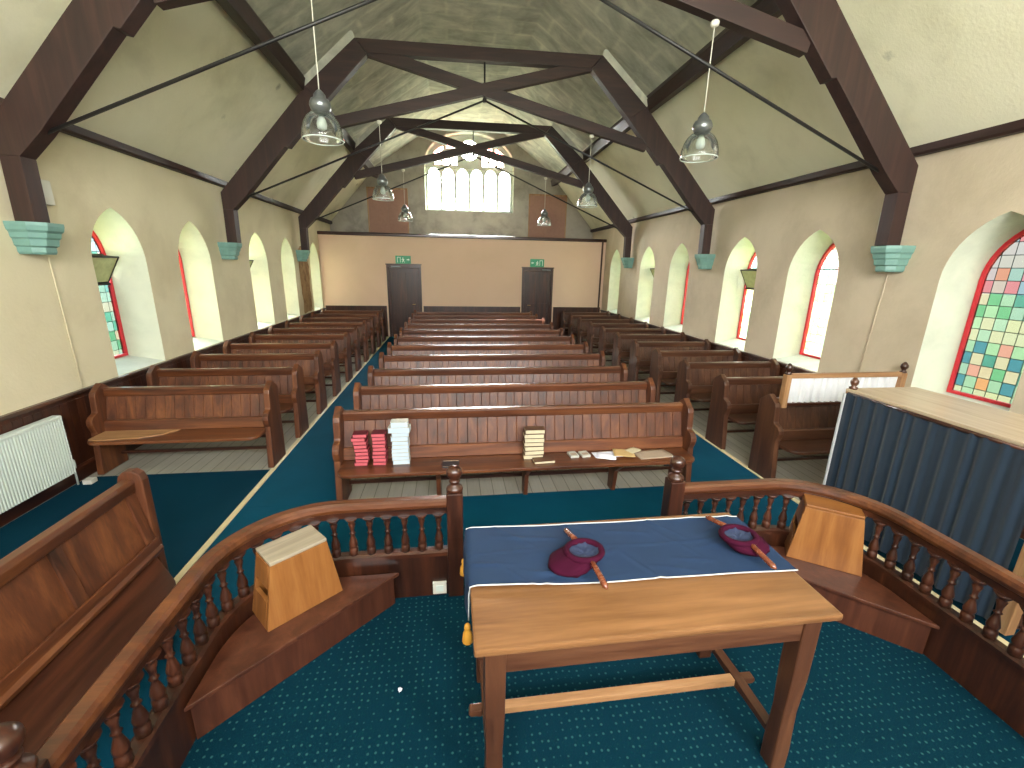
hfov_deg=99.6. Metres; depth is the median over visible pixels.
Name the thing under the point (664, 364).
pew
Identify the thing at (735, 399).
pew
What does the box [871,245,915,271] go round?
corbel
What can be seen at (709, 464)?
carpet
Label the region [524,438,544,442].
book
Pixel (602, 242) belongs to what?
trim
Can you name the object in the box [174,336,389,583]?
trim
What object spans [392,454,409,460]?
book
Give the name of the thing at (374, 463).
book
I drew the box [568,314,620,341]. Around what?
pew
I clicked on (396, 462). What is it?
book
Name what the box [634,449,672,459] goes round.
paper sheet
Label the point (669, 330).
trim
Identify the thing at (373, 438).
book
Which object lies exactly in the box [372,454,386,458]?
book
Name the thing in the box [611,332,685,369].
pew
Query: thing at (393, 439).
book
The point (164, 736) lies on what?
rail
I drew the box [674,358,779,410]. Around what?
pew
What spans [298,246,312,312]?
plaster
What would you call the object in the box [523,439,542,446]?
book
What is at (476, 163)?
window
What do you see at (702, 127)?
pendant lamp
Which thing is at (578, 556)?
bag
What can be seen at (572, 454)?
pack
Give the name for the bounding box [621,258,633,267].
corbel
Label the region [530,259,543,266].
exit sign
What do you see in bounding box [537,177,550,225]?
pendant lamp
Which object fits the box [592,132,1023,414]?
wall
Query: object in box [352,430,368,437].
book
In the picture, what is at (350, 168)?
roof truss
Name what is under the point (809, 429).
pew
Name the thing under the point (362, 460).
book
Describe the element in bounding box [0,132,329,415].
wall
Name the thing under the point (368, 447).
book
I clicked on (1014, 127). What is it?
trim
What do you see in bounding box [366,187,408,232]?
wall panel
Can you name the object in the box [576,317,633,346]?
pew
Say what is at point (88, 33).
roof truss
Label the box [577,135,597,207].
pendant lamp
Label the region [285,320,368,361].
pew
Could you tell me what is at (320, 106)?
pendant lamp
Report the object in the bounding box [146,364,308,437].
pew
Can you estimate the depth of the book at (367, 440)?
3.88 m
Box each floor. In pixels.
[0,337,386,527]
[348,465,667,499]
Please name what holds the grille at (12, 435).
attached to the radiator
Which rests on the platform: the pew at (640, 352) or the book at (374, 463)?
the pew at (640, 352)
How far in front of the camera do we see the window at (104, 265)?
5.36 m
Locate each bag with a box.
[548,528,607,589]
[705,515,776,569]
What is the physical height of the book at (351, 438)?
0.036 m
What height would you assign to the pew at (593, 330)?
0.928 m
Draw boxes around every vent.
[92,255,118,283]
[740,269,756,288]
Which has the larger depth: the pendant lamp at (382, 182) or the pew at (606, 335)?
the pew at (606, 335)
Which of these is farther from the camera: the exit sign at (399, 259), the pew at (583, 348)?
the exit sign at (399, 259)
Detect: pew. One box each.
[0,468,175,753]
[86,380,285,474]
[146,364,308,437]
[190,350,326,413]
[223,340,341,396]
[249,332,352,381]
[268,326,361,370]
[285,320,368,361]
[299,315,375,353]
[311,312,380,346]
[320,309,385,341]
[332,398,695,499]
[353,378,655,409]
[367,363,627,385]
[379,351,604,368]
[387,341,588,354]
[394,334,574,344]
[399,327,562,336]
[404,322,552,329]
[408,317,544,323]
[411,313,537,319]
[414,310,531,315]
[561,310,609,335]
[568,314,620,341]
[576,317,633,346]
[587,321,648,353]
[598,326,665,360]
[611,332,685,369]
[627,339,710,380]
[649,348,740,401]
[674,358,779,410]
[705,372,824,449]
[748,394,840,477]
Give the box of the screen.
[779,362,908,407]
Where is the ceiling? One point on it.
(944, 69)
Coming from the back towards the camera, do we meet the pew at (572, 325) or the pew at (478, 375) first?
the pew at (572, 325)
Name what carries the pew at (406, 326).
on the floor at (644, 478)
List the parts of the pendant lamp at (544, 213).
lamp shade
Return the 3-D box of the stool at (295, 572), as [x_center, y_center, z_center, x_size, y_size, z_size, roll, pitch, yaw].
[-1.172,1.017,2.342,0.215,0.365,0.400,14,20,39]
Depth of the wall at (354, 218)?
14.22 m
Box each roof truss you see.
[0,0,917,245]
[221,30,714,253]
[298,117,632,257]
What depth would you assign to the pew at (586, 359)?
6.74 m
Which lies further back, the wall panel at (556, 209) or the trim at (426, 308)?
the wall panel at (556, 209)
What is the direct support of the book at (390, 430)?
on the book at (393, 434)
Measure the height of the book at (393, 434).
0.038 m
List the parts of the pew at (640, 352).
seat, rail, rail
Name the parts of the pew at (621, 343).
seat, rail, rail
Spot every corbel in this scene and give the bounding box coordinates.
[3,221,64,254]
[217,242,241,259]
[296,250,309,261]
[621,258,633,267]
[695,254,715,268]
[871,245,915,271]
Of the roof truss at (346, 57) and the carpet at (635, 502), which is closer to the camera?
the carpet at (635, 502)
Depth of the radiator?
3.82 m
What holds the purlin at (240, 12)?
attached to the ceiling
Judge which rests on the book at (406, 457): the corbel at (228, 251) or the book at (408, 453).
the book at (408, 453)
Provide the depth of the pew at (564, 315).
13.30 m
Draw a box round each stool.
[252,525,342,631]
[784,493,864,576]
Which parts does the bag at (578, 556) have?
turned handle, turned handle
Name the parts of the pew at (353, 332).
rail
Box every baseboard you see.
[0,444,142,526]
[1020,527,1023,538]
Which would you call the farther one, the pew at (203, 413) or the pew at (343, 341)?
the pew at (343, 341)
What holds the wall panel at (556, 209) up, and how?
attached to the wall at (354, 218)
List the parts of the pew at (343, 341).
rail, rail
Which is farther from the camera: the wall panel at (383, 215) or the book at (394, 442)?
the wall panel at (383, 215)
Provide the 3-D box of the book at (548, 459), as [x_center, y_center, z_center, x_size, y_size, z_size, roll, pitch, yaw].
[0.299,0.722,4.096,0.200,0.026,0.100,-2,16,-12]
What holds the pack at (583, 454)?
on the pew at (487, 439)
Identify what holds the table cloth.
on the table
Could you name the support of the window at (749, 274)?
in the wall at (966, 202)
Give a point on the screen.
(797, 389)
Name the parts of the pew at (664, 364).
foot rail, seat, rail, rail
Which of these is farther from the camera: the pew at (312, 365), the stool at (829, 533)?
the pew at (312, 365)
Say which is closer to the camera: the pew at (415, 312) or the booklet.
the booklet
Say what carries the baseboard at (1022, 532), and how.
attached to the wall at (966, 202)
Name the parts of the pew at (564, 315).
rail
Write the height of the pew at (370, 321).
0.928 m
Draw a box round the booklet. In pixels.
[442,460,458,467]
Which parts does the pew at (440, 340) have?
rail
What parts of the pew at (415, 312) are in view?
rail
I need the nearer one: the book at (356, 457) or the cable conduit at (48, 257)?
the book at (356, 457)
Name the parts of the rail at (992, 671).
newel post, handrail, arcade rail, rail, rail panel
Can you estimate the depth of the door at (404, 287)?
13.29 m
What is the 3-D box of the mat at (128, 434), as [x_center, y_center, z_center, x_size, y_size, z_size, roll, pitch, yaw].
[-3.894,0.527,4.469,0.720,0.010,0.260,-1,15,-8]
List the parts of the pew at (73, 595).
rail, panel, rail, seat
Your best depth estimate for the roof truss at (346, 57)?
7.05 m
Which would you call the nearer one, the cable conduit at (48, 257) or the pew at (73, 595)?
the pew at (73, 595)
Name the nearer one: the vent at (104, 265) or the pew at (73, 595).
the pew at (73, 595)
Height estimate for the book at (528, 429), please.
0.040 m
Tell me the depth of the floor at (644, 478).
4.54 m
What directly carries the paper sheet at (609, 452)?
on the pew at (487, 439)
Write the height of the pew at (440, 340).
0.928 m
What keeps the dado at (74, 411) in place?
attached to the wall at (141, 212)
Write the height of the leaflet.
0.011 m
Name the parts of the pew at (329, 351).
rail, rail, seat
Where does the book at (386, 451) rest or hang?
on the book at (373, 456)
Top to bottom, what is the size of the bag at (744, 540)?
0.065 m
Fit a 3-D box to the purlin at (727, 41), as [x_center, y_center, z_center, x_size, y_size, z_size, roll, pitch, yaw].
[2.591,-4.442,6.031,0.240,0.320,17.530,-1,15,-8]
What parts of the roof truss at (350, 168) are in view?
post, tie rod, tie rod, post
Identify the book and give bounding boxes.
[350,435,366,441]
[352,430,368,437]
[353,437,368,444]
[353,443,367,448]
[354,444,369,452]
[354,460,368,465]
[355,449,369,455]
[355,451,370,459]
[355,455,370,462]
[371,430,386,436]
[372,435,385,440]
[372,436,386,444]
[372,442,386,447]
[372,447,387,454]
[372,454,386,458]
[373,445,386,451]
[373,454,387,461]
[373,459,387,465]
[388,424,410,433]
[390,418,408,427]
[390,434,408,441]
[391,433,408,436]
[391,449,408,452]
[392,437,409,444]
[392,441,409,449]
[392,448,409,456]
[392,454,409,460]
[393,459,409,464]
[522,452,542,459]
[523,431,543,438]
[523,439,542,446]
[523,445,543,450]
[523,448,543,455]
[524,426,544,433]
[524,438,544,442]
[532,456,554,464]
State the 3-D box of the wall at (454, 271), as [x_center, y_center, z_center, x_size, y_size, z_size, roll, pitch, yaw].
[-1.362,-2.984,13.593,8.708,3.000,0.110,-1,15,-8]
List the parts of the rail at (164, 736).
newel post, rail, rail panel, newel post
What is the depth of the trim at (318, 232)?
13.04 m
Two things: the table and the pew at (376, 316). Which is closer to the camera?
the table
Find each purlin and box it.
[215,0,377,177]
[551,0,781,185]
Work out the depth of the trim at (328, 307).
13.24 m
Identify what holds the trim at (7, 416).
attached to the wall at (141, 212)
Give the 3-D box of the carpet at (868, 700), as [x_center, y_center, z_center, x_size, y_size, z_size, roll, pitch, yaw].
[0.640,1.913,0.727,3.820,0.008,4.605,-1,15,-8]
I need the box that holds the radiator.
[0,415,79,513]
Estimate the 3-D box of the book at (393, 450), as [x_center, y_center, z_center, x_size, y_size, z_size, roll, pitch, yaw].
[-1.029,0.597,3.992,0.150,0.036,0.105,-2,15,-10]
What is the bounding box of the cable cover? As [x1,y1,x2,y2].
[82,477,97,484]
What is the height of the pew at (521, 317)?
0.928 m
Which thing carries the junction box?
attached to the wall at (141, 212)
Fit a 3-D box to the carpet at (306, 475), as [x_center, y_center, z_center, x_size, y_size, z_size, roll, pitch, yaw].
[-2.741,-0.176,8.846,0.846,0.008,10.039,-1,15,-8]
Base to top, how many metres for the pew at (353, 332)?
0.928 m
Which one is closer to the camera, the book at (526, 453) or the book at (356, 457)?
the book at (356, 457)
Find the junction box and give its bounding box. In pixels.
[41,179,54,205]
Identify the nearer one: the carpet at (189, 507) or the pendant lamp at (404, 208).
the carpet at (189, 507)
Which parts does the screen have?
screen post, screen rail, screen rail, screen post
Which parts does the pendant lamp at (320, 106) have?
bulb, lamp shade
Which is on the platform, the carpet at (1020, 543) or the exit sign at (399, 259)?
the carpet at (1020, 543)
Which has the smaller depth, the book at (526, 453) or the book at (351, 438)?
the book at (351, 438)
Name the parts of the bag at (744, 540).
turned handle, turned handle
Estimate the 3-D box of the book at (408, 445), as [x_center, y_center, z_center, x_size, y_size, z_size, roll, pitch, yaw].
[-1.022,0.561,3.982,0.152,0.037,0.105,-1,15,-8]
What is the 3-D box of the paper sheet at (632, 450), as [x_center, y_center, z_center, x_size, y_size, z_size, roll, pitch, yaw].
[1.207,0.659,4.317,0.140,0.011,0.100,-10,19,-35]
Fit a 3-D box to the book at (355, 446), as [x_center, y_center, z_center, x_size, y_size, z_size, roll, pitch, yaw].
[-1.373,0.554,3.937,0.114,0.036,0.105,-2,15,-10]
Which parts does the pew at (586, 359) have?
rail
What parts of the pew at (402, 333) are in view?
rail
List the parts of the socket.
socket plate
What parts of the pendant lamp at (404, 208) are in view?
lamp shade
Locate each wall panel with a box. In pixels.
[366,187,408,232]
[528,194,566,237]
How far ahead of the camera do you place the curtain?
4.63 m
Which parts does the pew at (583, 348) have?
rail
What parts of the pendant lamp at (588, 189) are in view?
lamp shade, bulb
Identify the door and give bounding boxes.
[385,264,421,336]
[521,267,553,323]
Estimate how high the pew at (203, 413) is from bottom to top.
0.928 m
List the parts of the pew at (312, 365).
rail, seat, rail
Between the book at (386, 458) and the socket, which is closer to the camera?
the socket
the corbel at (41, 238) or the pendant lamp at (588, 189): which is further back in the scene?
the pendant lamp at (588, 189)
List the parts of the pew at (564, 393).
rail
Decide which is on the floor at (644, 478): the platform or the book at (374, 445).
the platform
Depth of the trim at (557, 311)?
14.16 m
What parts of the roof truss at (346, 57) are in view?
post, tie rod, king rod, tie rod, post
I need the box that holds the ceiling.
[0,0,1023,228]
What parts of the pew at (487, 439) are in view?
foot rail, rail, rail, seat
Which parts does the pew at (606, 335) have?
rail, rail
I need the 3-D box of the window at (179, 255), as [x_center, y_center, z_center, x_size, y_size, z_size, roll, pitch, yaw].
[-5.193,-1.516,6.572,0.045,1.720,0.750,-1,15,-8]
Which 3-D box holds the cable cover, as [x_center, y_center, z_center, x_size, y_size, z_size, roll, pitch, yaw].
[-4.244,0.972,4.353,0.080,0.046,0.080,-1,15,-8]
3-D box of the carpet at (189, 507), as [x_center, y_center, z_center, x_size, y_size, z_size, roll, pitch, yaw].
[-3.050,1.839,1.343,1.760,0.006,6.810,-1,15,-8]
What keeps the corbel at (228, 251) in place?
attached to the wall at (141, 212)
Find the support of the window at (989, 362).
in the wall at (966, 202)
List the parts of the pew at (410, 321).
rail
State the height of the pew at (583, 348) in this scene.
0.928 m
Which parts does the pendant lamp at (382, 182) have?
lamp shade, bulb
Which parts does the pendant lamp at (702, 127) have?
lamp shade, bulb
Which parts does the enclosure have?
ledge moulding, corner post, panel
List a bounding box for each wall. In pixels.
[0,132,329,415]
[318,234,605,335]
[330,130,592,238]
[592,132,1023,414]
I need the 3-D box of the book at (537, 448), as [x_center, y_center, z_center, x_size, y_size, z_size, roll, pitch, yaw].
[0.207,0.603,4.164,0.181,0.044,0.105,-1,15,-8]
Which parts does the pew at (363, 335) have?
rail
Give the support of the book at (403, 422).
on the book at (390, 430)
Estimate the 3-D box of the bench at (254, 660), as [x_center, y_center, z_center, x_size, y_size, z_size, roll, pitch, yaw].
[-1.160,1.321,2.342,0.343,0.219,1.087,13,19,37]
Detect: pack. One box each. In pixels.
[567,451,578,457]
[578,451,590,457]
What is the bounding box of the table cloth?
[460,515,797,644]
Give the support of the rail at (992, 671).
on the carpet at (868, 700)
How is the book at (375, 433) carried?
on the book at (373, 438)
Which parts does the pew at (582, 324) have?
rail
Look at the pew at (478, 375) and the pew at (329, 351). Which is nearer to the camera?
the pew at (478, 375)
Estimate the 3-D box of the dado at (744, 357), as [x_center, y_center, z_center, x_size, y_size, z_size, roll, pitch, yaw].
[4.015,0.089,6.714,0.026,0.847,16.080,-1,15,-8]
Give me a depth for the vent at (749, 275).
7.64 m
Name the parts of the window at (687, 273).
glass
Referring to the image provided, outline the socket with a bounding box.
[433,580,446,593]
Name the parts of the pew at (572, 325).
rail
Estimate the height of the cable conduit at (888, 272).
1.321 m
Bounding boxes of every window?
[91,230,127,358]
[178,249,194,336]
[426,135,511,212]
[680,264,688,324]
[736,252,756,340]
[799,243,838,358]
[946,230,1023,407]
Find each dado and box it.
[0,309,324,465]
[601,311,967,429]
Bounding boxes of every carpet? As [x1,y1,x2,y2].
[0,469,269,577]
[75,486,866,767]
[181,585,1023,767]
[243,337,393,507]
[664,434,760,481]
[864,538,1023,642]
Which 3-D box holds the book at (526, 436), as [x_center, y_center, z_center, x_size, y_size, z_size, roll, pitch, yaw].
[0.204,0.481,4.127,0.188,0.044,0.105,0,15,-6]
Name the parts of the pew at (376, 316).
rail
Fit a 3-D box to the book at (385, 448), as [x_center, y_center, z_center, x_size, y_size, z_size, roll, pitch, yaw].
[-1.210,0.581,3.966,0.116,0.034,0.105,-2,15,-10]
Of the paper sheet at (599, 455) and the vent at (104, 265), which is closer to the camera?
the paper sheet at (599, 455)
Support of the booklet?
on the pew at (487, 439)
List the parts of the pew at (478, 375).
rail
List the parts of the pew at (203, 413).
seat, rail, rail, foot rail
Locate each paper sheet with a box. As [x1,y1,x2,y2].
[591,451,621,457]
[597,453,615,459]
[625,447,640,453]
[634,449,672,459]
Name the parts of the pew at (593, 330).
rail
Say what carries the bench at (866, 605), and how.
on the carpet at (868, 700)
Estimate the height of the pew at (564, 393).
0.928 m
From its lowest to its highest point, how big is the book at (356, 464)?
0.034 m
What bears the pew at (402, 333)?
on the floor at (644, 478)
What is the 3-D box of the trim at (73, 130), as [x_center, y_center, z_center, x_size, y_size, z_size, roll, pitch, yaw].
[-4.595,-2.858,5.447,0.089,0.090,17.530,-1,15,-8]
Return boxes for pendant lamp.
[301,0,343,145]
[372,120,393,200]
[398,169,412,221]
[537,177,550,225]
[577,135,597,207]
[680,19,719,162]
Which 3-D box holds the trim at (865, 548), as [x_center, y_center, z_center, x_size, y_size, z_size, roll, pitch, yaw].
[2.491,0.526,6.618,0.047,0.015,16.080,-1,15,-8]
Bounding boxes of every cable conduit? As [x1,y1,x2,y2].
[48,257,83,387]
[858,272,888,371]
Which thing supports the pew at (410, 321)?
on the floor at (644, 478)
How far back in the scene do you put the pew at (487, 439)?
4.22 m
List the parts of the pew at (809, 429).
foot rail, seat, rail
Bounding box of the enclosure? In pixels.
[823,377,1023,635]
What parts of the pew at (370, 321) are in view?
rail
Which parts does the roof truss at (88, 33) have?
post, tie rod, tie rod, post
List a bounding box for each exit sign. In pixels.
[395,256,410,263]
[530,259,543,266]
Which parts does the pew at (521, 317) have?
rail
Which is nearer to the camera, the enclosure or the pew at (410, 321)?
the enclosure
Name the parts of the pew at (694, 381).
seat, foot rail, rail, rail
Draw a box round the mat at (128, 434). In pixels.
[88,429,180,440]
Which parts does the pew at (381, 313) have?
rail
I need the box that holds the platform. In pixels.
[574,337,1023,539]
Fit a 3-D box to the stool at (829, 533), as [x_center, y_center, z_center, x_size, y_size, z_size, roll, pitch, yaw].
[2.029,0.946,2.793,0.400,0.390,0.215,9,17,27]
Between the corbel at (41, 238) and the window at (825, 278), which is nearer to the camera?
the corbel at (41, 238)
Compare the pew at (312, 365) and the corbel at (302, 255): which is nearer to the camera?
the pew at (312, 365)
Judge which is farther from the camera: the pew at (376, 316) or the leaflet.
the pew at (376, 316)
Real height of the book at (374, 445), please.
0.034 m
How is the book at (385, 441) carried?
on the book at (374, 445)
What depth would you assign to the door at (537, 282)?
13.83 m
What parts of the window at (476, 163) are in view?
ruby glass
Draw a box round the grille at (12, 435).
[0,415,61,441]
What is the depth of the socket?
2.72 m
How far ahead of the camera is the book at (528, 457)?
4.13 m
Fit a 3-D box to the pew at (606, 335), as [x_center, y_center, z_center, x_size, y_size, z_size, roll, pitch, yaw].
[2.774,-0.830,9.863,1.490,0.928,0.535,-1,15,-8]
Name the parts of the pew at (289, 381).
rail, rail, seat, foot rail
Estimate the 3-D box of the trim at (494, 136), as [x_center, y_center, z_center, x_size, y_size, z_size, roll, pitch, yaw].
[-1.351,-7.492,13.799,3.120,1.195,0.038,-1,15,-8]
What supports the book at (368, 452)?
on the book at (356, 457)
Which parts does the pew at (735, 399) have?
foot rail, seat, rail, rail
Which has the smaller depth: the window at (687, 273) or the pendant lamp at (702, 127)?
the pendant lamp at (702, 127)
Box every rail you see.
[0,465,463,767]
[661,455,1023,737]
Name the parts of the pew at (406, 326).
rail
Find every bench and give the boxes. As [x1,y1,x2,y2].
[184,573,398,739]
[771,546,939,653]
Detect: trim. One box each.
[0,97,331,223]
[0,308,325,421]
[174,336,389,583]
[317,231,606,241]
[326,305,388,336]
[420,131,517,171]
[423,306,519,311]
[553,307,599,335]
[590,119,1023,231]
[597,242,603,306]
[600,310,816,372]
[693,429,1023,656]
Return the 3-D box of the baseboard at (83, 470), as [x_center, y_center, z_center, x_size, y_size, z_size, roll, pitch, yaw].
[-4.570,0.566,5.629,0.027,0.151,16.080,-1,15,-8]
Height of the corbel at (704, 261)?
0.273 m
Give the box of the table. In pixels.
[469,512,842,767]
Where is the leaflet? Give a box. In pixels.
[612,449,634,456]

